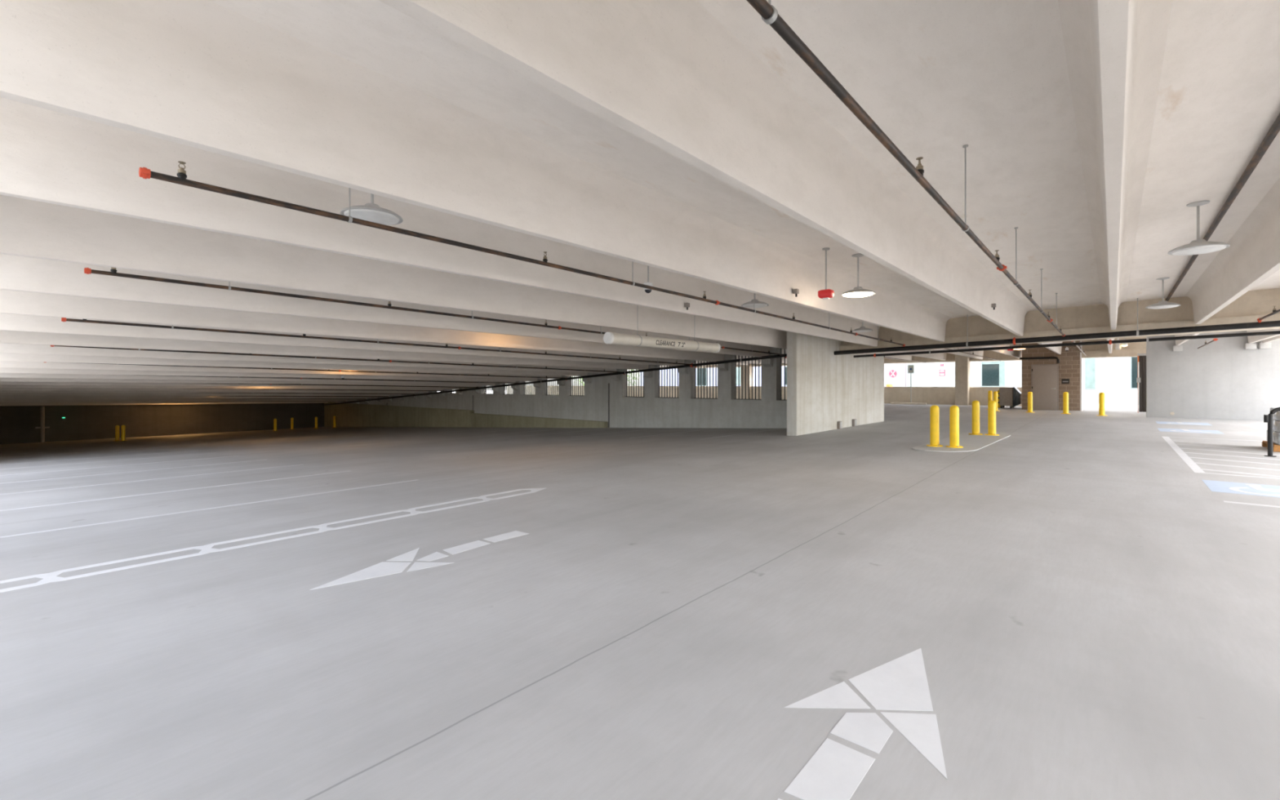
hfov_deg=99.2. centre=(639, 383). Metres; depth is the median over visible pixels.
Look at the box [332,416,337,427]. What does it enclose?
bollard
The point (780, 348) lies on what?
bars
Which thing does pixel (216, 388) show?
pipe
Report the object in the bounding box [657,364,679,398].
bars
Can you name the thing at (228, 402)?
ceiling beam
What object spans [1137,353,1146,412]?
gate
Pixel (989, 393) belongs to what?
bollard
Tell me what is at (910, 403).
wheel stop
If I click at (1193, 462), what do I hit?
hatch stripe
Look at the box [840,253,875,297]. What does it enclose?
ceiling lamp
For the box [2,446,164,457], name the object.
parking line
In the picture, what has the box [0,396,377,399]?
ceiling beam
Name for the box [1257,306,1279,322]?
pipe
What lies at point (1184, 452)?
hatch stripe
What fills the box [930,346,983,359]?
ceiling beam
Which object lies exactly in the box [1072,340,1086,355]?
pipe
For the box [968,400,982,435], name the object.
bollard
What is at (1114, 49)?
ceiling beam
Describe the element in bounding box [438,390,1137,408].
ground
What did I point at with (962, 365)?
column
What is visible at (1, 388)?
ceiling beam
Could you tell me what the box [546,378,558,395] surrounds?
window
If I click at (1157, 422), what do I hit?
accessible symbol
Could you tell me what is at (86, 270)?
pipe
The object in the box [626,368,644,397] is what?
window
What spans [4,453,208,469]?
parking line
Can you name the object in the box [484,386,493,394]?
window
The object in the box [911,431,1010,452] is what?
traffic island
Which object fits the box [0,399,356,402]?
ceiling beam
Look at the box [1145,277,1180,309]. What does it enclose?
ceiling lamp
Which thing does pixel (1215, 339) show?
pipe
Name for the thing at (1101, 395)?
bollard
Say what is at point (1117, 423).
floor
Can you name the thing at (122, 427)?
bollard
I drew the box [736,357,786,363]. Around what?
ceiling beam
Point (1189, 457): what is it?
hatch stripe
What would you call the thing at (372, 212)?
ceiling lamp
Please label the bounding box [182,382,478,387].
pipe
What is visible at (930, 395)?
wall
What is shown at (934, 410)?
bollard
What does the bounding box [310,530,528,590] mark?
direction arrow
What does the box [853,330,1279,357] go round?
drain pipe
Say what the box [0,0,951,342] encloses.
ceiling beam
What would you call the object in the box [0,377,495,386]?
ceiling beam
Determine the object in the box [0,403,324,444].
wall
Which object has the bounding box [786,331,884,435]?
wall pillar
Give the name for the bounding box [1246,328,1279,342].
ceiling beam
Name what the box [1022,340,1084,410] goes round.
wall
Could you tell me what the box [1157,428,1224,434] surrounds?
accessible symbol
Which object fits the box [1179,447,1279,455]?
hatch stripe
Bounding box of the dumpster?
[997,386,1022,408]
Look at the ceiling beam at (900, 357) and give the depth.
30.82 m
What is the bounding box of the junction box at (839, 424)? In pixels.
[836,421,842,429]
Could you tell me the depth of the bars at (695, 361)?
21.21 m
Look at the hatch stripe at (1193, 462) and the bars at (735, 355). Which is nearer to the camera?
the hatch stripe at (1193, 462)
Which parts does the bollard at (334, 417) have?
post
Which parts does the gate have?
gate panel, gate panel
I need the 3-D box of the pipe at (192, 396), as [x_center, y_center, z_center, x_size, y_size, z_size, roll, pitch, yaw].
[-22.605,0.430,31.153,0.052,0.913,16.381,0,0,41]
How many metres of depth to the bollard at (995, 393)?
24.31 m
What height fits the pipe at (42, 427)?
2.200 m
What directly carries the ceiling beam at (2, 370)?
attached to the ceiling at (938, 77)
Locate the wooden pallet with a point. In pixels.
(1276, 447)
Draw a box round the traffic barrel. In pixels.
[885,383,893,386]
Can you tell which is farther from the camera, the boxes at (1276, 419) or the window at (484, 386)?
the window at (484, 386)
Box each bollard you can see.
[114,425,120,440]
[120,425,127,440]
[273,418,277,431]
[290,417,294,429]
[314,417,318,428]
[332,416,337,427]
[926,404,942,446]
[946,405,963,448]
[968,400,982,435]
[984,400,999,435]
[986,390,992,409]
[993,391,999,411]
[997,390,999,407]
[1026,391,1033,412]
[1060,391,1070,413]
[1096,392,1106,415]
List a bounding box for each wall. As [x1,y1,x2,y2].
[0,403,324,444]
[334,346,786,428]
[506,385,1022,406]
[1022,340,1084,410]
[1146,330,1279,420]
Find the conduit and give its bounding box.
[1136,361,1140,412]
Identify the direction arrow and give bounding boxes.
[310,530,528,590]
[777,648,946,799]
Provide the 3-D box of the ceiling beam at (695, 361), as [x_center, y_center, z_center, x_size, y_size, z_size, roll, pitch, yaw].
[2.220,-1.705,33.230,0.480,0.680,17.320,0,0,41]
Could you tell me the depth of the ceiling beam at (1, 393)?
25.75 m
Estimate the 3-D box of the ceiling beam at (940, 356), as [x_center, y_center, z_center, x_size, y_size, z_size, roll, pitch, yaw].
[11.884,-1.705,24.832,0.480,0.680,17.320,0,0,41]
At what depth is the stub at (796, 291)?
8.04 m
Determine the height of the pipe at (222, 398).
0.926 m
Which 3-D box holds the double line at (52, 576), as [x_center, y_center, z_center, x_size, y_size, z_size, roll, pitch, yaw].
[-3.138,1.424,5.364,0.335,0.011,5.598,0,0,41]
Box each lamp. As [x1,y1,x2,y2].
[340,193,403,225]
[741,293,768,308]
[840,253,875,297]
[852,321,872,332]
[1120,337,1127,346]
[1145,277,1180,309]
[1167,200,1230,255]
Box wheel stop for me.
[890,402,926,404]
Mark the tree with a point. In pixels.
(630, 370)
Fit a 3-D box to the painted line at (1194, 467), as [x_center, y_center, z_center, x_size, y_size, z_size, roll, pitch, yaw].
[10.726,1.329,10.850,0.120,0.074,6.751,0,0,41]
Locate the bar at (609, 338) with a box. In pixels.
[603,331,720,352]
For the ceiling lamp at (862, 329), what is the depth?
13.46 m
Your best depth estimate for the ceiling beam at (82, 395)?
28.51 m
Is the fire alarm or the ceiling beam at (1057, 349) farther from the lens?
the ceiling beam at (1057, 349)
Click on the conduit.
(1138, 380)
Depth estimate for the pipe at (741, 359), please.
23.78 m
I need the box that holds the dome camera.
[643,265,653,293]
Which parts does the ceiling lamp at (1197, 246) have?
canopy plate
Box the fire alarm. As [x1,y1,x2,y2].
[817,247,834,299]
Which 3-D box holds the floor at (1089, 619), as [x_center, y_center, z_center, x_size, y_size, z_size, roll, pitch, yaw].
[-11.261,2.562,19.362,58.400,2.516,20.460,0,0,41]
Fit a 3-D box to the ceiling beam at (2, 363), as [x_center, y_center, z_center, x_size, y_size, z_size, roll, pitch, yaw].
[-9.888,-0.663,19.295,0.480,0.849,18.460,0,0,41]
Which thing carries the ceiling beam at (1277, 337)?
attached to the ceiling
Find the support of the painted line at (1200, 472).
on the floor at (1089, 619)
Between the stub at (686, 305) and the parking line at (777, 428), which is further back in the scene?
the parking line at (777, 428)
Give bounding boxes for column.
[740,363,751,399]
[955,354,970,405]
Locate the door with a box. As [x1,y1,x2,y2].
[1031,364,1058,410]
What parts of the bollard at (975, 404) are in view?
post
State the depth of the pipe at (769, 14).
2.70 m
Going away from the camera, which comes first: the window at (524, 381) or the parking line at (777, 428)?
the parking line at (777, 428)
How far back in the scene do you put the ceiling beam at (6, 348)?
13.48 m
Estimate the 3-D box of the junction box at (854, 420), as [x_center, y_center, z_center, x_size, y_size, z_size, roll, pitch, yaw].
[7.189,1.298,18.261,0.100,0.240,0.200,0,0,41]
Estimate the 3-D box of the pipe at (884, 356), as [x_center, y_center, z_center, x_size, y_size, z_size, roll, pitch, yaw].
[11.422,-1.610,25.694,0.101,0.760,15.826,0,0,41]
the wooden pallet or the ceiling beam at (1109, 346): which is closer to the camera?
the wooden pallet
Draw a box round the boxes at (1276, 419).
[1266,407,1279,445]
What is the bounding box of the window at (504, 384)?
[503,383,513,394]
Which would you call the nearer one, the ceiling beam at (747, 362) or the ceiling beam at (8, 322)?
the ceiling beam at (8, 322)
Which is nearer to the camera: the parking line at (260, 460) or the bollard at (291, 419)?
the parking line at (260, 460)
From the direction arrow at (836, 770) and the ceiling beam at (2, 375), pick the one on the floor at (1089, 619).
the direction arrow at (836, 770)
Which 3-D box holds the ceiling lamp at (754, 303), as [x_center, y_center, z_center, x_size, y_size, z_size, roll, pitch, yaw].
[2.016,-1.607,9.562,0.480,0.526,0.480,0,0,41]
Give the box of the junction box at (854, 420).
[852,418,857,426]
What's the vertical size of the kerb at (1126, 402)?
0.160 m
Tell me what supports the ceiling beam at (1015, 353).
attached to the ceiling
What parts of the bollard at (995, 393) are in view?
post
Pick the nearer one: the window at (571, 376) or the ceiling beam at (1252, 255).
the ceiling beam at (1252, 255)
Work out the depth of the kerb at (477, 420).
27.89 m
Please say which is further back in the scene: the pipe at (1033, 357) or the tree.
the tree
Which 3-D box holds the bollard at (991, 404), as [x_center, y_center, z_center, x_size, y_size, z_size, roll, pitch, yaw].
[9.073,0.872,14.041,0.320,0.890,0.320,0,0,41]
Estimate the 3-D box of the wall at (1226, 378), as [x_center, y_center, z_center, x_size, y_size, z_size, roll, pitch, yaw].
[20.023,-0.290,18.775,3.760,3.420,0.490,0,0,41]
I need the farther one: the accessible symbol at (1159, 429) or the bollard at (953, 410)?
the accessible symbol at (1159, 429)
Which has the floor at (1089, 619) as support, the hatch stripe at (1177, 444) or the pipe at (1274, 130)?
the hatch stripe at (1177, 444)
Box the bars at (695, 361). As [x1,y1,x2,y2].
[693,360,717,399]
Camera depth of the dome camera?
7.29 m
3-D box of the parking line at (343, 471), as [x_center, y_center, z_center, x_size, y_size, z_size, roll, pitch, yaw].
[-7.211,1.649,8.319,0.090,0.016,5.300,0,0,41]
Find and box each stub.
[684,302,689,310]
[792,288,799,297]
[991,303,995,310]
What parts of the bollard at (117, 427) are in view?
post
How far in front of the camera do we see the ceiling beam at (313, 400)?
32.95 m
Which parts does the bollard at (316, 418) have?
post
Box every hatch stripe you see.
[1175,440,1264,447]
[1177,444,1267,450]
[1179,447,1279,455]
[1184,452,1279,460]
[1189,457,1279,465]
[1193,462,1279,471]
[1200,468,1279,476]
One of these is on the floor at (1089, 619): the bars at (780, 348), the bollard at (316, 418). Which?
the bollard at (316, 418)
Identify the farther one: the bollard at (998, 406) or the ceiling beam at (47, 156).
the bollard at (998, 406)
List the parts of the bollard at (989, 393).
post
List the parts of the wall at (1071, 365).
corner post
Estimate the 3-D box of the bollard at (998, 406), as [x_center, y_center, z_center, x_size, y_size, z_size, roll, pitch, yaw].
[18.190,0.743,27.567,0.320,0.890,0.320,0,0,41]
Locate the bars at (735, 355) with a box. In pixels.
[733,355,761,399]
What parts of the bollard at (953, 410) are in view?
post, plate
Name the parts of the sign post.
sign panel, post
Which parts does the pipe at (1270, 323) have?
hanger rod, hanger rod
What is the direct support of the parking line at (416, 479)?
on the floor at (1089, 619)
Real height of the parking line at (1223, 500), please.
0.012 m
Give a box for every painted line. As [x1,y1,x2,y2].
[1162,436,1204,473]
[1171,436,1262,441]
[1200,471,1279,479]
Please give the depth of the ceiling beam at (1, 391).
25.49 m
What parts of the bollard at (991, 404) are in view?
post, plate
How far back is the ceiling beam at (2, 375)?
18.46 m
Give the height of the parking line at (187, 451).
0.016 m
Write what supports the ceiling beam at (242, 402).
attached to the ceiling at (938, 77)
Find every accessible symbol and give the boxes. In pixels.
[1155,421,1211,425]
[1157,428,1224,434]
[1202,480,1279,497]
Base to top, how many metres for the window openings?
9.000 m
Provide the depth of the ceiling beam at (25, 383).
21.01 m
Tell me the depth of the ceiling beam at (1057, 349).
22.08 m
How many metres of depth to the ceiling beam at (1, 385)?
23.18 m
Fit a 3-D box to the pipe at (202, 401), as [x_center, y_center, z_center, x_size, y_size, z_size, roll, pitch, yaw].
[-28.127,0.871,35.951,0.052,0.939,16.381,0,0,41]
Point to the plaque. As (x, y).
(1063, 380)
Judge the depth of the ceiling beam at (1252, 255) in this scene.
7.34 m
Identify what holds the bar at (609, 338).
hanging from the ceiling at (938, 77)
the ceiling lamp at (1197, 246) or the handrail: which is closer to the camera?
the ceiling lamp at (1197, 246)
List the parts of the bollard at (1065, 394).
post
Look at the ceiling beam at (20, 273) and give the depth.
7.69 m
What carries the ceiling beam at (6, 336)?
attached to the ceiling at (938, 77)
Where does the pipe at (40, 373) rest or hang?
hanging from the ceiling at (938, 77)
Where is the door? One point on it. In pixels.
(1044, 377)
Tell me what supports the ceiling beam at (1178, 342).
attached to the ceiling
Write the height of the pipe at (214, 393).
0.900 m
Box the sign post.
[907,364,913,402]
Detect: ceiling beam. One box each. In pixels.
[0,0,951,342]
[0,97,879,346]
[0,195,786,348]
[0,253,768,356]
[0,289,724,361]
[0,313,684,365]
[0,330,648,369]
[0,342,616,373]
[0,352,587,376]
[0,360,561,378]
[0,367,537,381]
[0,373,515,383]
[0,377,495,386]
[0,381,476,387]
[0,384,459,389]
[0,387,443,391]
[0,390,428,392]
[0,392,414,395]
[0,394,401,396]
[0,395,389,398]
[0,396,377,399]
[0,398,367,401]
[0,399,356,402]
[0,400,346,404]
[0,401,334,404]
[0,402,328,405]
[378,0,1031,336]
[695,360,748,364]
[736,355,786,360]
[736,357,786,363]
[736,360,761,364]
[884,351,911,360]
[886,349,946,359]
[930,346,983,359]
[978,343,1022,358]
[1037,341,1062,354]
[1057,0,1172,329]
[1105,338,1114,353]
[1174,333,1199,345]
[1184,177,1279,324]
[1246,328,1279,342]
[1262,335,1279,342]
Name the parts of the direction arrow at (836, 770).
arrowhead panel, shaft panel, shaft panel, arrowhead panel, arrowhead panel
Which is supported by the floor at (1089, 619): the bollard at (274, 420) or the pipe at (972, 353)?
the bollard at (274, 420)
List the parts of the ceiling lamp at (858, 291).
canopy plate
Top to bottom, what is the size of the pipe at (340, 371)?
0.927 m
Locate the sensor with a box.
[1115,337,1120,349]
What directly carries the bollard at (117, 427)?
on the floor at (1089, 619)
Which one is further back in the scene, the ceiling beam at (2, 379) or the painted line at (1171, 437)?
the ceiling beam at (2, 379)
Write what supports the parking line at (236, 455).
on the floor at (1089, 619)
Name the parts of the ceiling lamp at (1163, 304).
canopy plate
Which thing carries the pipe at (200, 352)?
hanging from the ceiling at (938, 77)
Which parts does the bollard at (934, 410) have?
post, plate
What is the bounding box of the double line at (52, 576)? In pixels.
[0,488,545,592]
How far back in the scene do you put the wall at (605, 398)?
23.34 m
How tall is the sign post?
2.300 m
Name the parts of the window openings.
pane, pane, pane, pane, pane, green panel, door, pane, pane, pane, pane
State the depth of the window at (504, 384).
29.60 m
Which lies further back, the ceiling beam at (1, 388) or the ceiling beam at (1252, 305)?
the ceiling beam at (1, 388)
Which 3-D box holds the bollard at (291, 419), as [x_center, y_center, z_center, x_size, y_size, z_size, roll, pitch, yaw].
[-26.598,3.025,41.657,0.320,0.890,0.320,0,0,41]
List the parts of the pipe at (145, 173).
hanger rod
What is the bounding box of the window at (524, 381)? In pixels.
[523,381,534,395]
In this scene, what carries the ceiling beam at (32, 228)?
attached to the ceiling at (938, 77)
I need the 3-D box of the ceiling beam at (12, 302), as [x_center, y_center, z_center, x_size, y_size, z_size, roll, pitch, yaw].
[-2.984,-1.211,13.297,0.480,0.810,18.460,0,0,41]
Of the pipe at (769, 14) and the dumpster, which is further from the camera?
the dumpster
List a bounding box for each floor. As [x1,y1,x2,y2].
[0,426,1279,799]
[842,403,1267,444]
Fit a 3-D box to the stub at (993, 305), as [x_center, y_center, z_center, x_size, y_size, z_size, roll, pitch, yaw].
[6.765,-1.478,10.416,0.070,0.115,0.070,0,0,41]
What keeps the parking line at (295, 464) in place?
on the floor at (1089, 619)
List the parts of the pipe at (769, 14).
hanger rod, hanger rod, hanger rod, hanger rod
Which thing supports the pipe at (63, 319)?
hanging from the ceiling at (938, 77)
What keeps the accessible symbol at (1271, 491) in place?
on the floor at (1089, 619)
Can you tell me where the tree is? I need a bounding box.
[627,369,639,385]
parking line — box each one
[0,455,239,475]
[0,464,299,494]
[0,471,347,511]
[0,479,417,537]
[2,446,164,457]
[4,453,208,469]
[4,459,263,483]
[6,450,189,464]
[629,428,712,438]
[703,428,779,439]
[1222,500,1279,507]
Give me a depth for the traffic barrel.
39.67 m
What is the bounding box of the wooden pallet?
[1262,440,1279,452]
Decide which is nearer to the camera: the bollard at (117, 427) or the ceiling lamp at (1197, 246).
the ceiling lamp at (1197, 246)
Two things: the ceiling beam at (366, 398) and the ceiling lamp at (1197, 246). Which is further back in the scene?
the ceiling beam at (366, 398)
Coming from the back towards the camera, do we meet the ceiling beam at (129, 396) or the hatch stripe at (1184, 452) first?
the ceiling beam at (129, 396)
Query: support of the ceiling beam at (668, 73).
attached to the ceiling at (938, 77)
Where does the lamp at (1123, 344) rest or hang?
hanging from the ceiling
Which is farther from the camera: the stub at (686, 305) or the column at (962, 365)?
the column at (962, 365)
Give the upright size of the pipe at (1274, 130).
0.087 m
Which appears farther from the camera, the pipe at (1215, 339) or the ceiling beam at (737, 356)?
the ceiling beam at (737, 356)
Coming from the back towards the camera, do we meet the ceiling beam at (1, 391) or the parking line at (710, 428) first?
the ceiling beam at (1, 391)
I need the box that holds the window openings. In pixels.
[640,356,1137,403]
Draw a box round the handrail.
[1263,407,1279,457]
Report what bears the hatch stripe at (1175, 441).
on the floor at (1089, 619)
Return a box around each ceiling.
[208,0,1279,318]
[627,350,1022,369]
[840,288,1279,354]
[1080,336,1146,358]
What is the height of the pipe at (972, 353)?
0.760 m
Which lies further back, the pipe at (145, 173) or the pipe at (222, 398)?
the pipe at (222, 398)
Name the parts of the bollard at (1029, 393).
post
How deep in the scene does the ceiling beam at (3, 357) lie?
15.13 m
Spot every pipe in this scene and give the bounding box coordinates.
[35,406,49,442]
[40,373,517,383]
[43,361,565,378]
[50,345,624,374]
[61,317,696,367]
[84,266,786,358]
[138,160,905,346]
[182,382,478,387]
[191,395,385,396]
[201,400,346,401]
[213,392,414,394]
[216,388,444,391]
[222,398,365,399]
[322,353,786,405]
[746,0,1065,336]
[833,297,1279,355]
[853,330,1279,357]
[884,355,924,362]
[945,348,1000,360]
[1019,356,1059,363]
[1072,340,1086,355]
[1165,113,1279,301]
[1197,333,1217,348]
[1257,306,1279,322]
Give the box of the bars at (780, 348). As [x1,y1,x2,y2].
[779,348,785,399]
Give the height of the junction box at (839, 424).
0.240 m
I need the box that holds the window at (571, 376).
[569,376,582,395]
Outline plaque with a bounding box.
[1061,378,1069,383]
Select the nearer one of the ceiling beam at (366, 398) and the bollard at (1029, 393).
the bollard at (1029, 393)
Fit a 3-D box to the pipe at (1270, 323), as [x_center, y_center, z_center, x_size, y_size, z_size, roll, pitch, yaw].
[10.518,-1.439,13.249,11.704,1.062,0.260,0,0,41]
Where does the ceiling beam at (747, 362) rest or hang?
attached to the ceiling
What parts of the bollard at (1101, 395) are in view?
post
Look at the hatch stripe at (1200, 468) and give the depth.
8.27 m
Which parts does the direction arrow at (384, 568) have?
arrowhead panel, arrowhead panel, arrowhead panel, shaft panel, shaft panel, shaft panel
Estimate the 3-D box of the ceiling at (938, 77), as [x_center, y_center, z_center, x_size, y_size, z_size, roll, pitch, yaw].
[-11.757,-0.610,21.078,56.600,3.261,18.800,0,0,41]
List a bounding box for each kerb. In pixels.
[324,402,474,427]
[471,413,608,427]
[1125,401,1137,404]
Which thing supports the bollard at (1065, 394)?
on the floor at (1117, 423)

